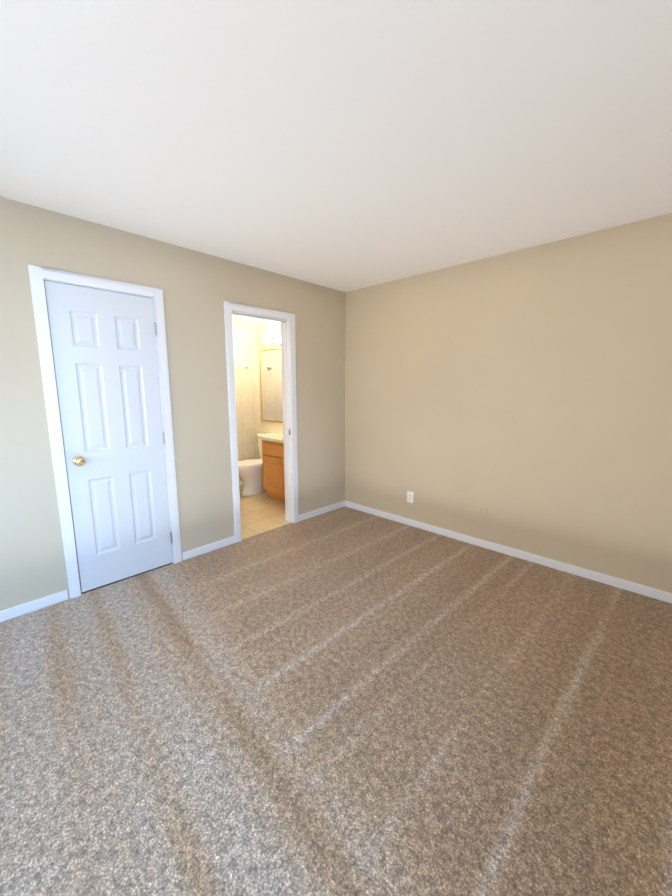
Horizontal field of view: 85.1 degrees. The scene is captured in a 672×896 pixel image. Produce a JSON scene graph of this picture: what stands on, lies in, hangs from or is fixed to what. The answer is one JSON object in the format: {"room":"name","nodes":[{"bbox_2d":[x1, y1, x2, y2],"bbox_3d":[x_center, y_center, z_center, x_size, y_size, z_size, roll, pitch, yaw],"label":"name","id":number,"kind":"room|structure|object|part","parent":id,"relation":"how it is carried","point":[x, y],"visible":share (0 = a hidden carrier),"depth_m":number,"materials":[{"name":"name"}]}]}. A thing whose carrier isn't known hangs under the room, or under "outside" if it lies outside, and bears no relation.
{"room":"empty bedroom","nodes":[
{"label":"empty bedroom","id":0,"kind":"room"},
{"bbox_2d":[0,197,344,610],"bbox_3d":[-1.534,-0.248,2.622,0.115,2.440,4.606,9,13,43],"label":"wall","id":1,"kind":"structure","parent":0,"point":[198,288],"depth_m":2.80,"materials":[{"name":"beige paint"}]},
{"bbox_2d":[0,590,67,621],"bbox_3d":[-2.440,1.088,1.791,0.013,0.068,1.860,9,13,43],"label":"baseboard","id":2,"kind":"structure","parent":1,"relation":"attached to","point":[26,608],"depth_m":2.32,"materials":[{"name":"white wood"}]},
{"bbox_2d":[28,265,181,598],"bbox_3d":[-1.526,-0.069,2.564,0.016,2.108,0.758,9,13,43],"label":"door frame","id":3,"kind":"structure","parent":1,"relation":"attached to","point":[37,275],"depth_m":2.39,"materials":[{"name":"white wood"}]},
{"bbox_2d":[44,280,172,591],"bbox_3d":[-1.520,-0.039,2.563,0.104,2.023,0.618,9,13,43],"label":"closet door","id":4,"kind":"structure","parent":1,"relation":"in","point":[104,349],"depth_m":2.54,"materials":[{"name":"white wood"}]},
{"bbox_3d":[-1.676,0.088,2.394,0.068,0.066,0.066,9,13,43],"label":"knob","id":5,"kind":"part","parent":4,"relation":"part of","materials":[{"name":"gold metal"}]},
{"bbox_2d":[154,322,171,542],"bbox_3d":[-1.313,-0.075,2.792,0.013,1.692,0.013,9,13,43],"label":"door hinges","id":6,"kind":"object","parent":4,"relation":"attached to","point":[162,432],"visible":1,"depth_m":2.79,"materials":[{"name":"silver metal"}]},
{"bbox_2d":[182,536,235,560],"bbox_3d":[-1.088,0.863,3.178,0.013,0.068,0.491,9,13,43],"label":"baseboard","id":7,"kind":"structure","parent":1,"relation":"attached to","point":[192,553],"depth_m":3.16,"materials":[{"name":"white wood"}]},
{"bbox_2d":[224,301,298,542],"bbox_3d":[-0.709,-0.222,3.498,0.151,2.112,0.754,9,13,43],"label":"door frame","id":8,"kind":"structure","parent":1,"relation":"attached to","point":[229,307],"depth_m":3.56,"materials":[{"name":"white wood"}]},
{"bbox_2d":[298,501,344,521],"bbox_3d":[-0.153,0.708,4.138,0.013,0.068,0.728,9,13,43],"label":"baseboard","id":9,"kind":"structure","parent":1,"relation":"attached to","point":[307,515],"depth_m":4.11,"materials":[{"name":"white wood"}]},
{"bbox_2d":[232,321,260,481],"bbox_3d":[-1.789,-0.529,4.793,0.115,2.300,2.036,9,13,43],"label":"wall","id":10,"kind":"structure","parent":0,"point":[245,345],"depth_m":5.21,"materials":[{"name":"paint"}]},
{"bbox_2d":[232,314,269,323],"bbox_3d":[-1.218,-1.645,4.055,1.700,0.140,2.036,9,13,43],"label":"ceiling","id":11,"kind":"structure","parent":0,"point":[246,319],"depth_m":4.86,"materials":[{"name":"white paint"}]},
{"bbox_2d":[239,485,285,534],"bbox_3d":[-1.176,0.723,4.398,1.585,0.054,1.806,9,13,43],"label":"floor","id":12,"kind":"structure","parent":0,"point":[259,511],"depth_m":4.20,"materials":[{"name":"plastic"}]},
{"bbox_2d":[238,433,274,495],"bbox_3d":[-1.060,0.220,4.947,0.486,0.764,0.740,9,13,43],"label":"toilet","id":13,"kind":"object","parent":12,"relation":"on","point":[251,473],"visible":0.54,"depth_m":4.82,"materials":[{"name":"white ceramic"}]},
{"bbox_3d":[-1.140,0.204,4.860,0.372,0.046,0.500,9,13,43],"label":"lid","id":14,"kind":"part","parent":13,"relation":"part of","materials":[{"name":"white plastic"}]},
{"bbox_3d":[-1.147,0.217,4.855,0.380,0.020,0.489,9,13,43],"label":"seat","id":15,"kind":"part","parent":13,"relation":"part of","materials":[{"name":"white plastic"}]},
{"bbox_3d":[-0.878,0.019,5.106,0.464,0.332,0.200,9,13,43],"label":"tank","id":16,"kind":"part","parent":13,"relation":"part of","materials":[{"name":"white ceramic"}]},
{"bbox_3d":[-0.878,-0.166,5.076,0.486,0.042,0.216,9,13,43],"label":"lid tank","id":17,"kind":"part","parent":13,"relation":"part of","materials":[{"name":"white ceramic"}]},
{"bbox_2d":[259,434,284,501],"bbox_3d":[-0.487,0.210,4.539,0.882,0.914,0.523,9,13,43],"label":"bathroom vanity","id":18,"kind":"object","parent":12,"relation":"on","point":[273,465],"visible":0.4,"depth_m":4.50,"materials":[{"name":"brown wood"}]},
{"bbox_2d":[241,520,291,539],"bbox_3d":[-0.712,0.826,3.671,0.103,0.024,0.656,9,13,43],"label":"threshold","id":19,"kind":"object","parent":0,"point":[263,530],"visible":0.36,"depth_m":3.66,"materials":[{"name":"plastic"}]},
{"bbox_2d":[257,321,282,433],"bbox_3d":[-0.556,-0.538,4.847,1.585,2.300,0.018,9,13,43],"label":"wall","id":20,"kind":"structure","parent":0,"point":[271,384],"depth_m":5.14,"materials":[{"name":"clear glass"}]},
{"bbox_2d":[264,335,280,345],"bbox_3d":[-0.622,-1.393,4.657,1.000,0.110,0.171,9,13,43],"label":"sconce","id":21,"kind":"object","parent":20,"relation":"attached to","point":[273,341],"visible":0.38,"depth_m":4.86,"materials":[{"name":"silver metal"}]},
{"bbox_2d":[0,506,671,895],"bbox_3d":[-0.087,1.204,1.447,3.900,0.050,4.606,9,13,43],"label":"floor carpet","id":22,"kind":"object","parent":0,"point":[344,700],"visible":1,"depth_m":1.53,"materials":[{"name":"beige carpet"}]},
{"bbox_2d":[0,0,671,291],"bbox_3d":[-0.087,-1.279,1.045,4.130,0.100,4.836,9,13,43],"label":"ceiling","id":23,"kind":"structure","parent":0,"point":[345,145],"depth_m":1.47,"materials":[{"name":"white paint"}]},
{"bbox_2d":[345,213,671,592],"bbox_3d":[1.549,-0.297,2.928,4.130,2.440,0.115,9,13,43],"label":"wall","id":24,"kind":"structure","parent":0,"point":[524,396],"depth_m":2.86,"materials":[{"name":"beige paint"}]},
{"bbox_2d":[407,491,413,502],"bbox_3d":[0.757,0.503,3.742,0.072,0.116,0.008,9,13,43],"label":"electrical outlet","id":25,"kind":"object","parent":24,"relation":"attached to","point":[410,497],"visible":1,"depth_m":3.74,"materials":[{"name":"white plastic"}]},
{"bbox_2d":[478,506,486,519],"bbox_3d":[1.289,0.574,3.229,0.072,0.116,0.017,9,13,43],"label":"outlet","id":26,"kind":"object","parent":24,"relation":"attached to","point":[482,513],"visible":1,"depth_m":3.23,"materials":[{"name":"beige plastic"}]},
{"bbox_2d":[345,501,671,603],"bbox_3d":[1.505,0.881,3.072,3.900,0.068,0.013,9,13,43],"label":"baseboard","id":27,"kind":"structure","parent":24,"relation":"attached to","point":[661,595],"depth_m":2.98,"materials":[{"name":"white wood"}]}
]}

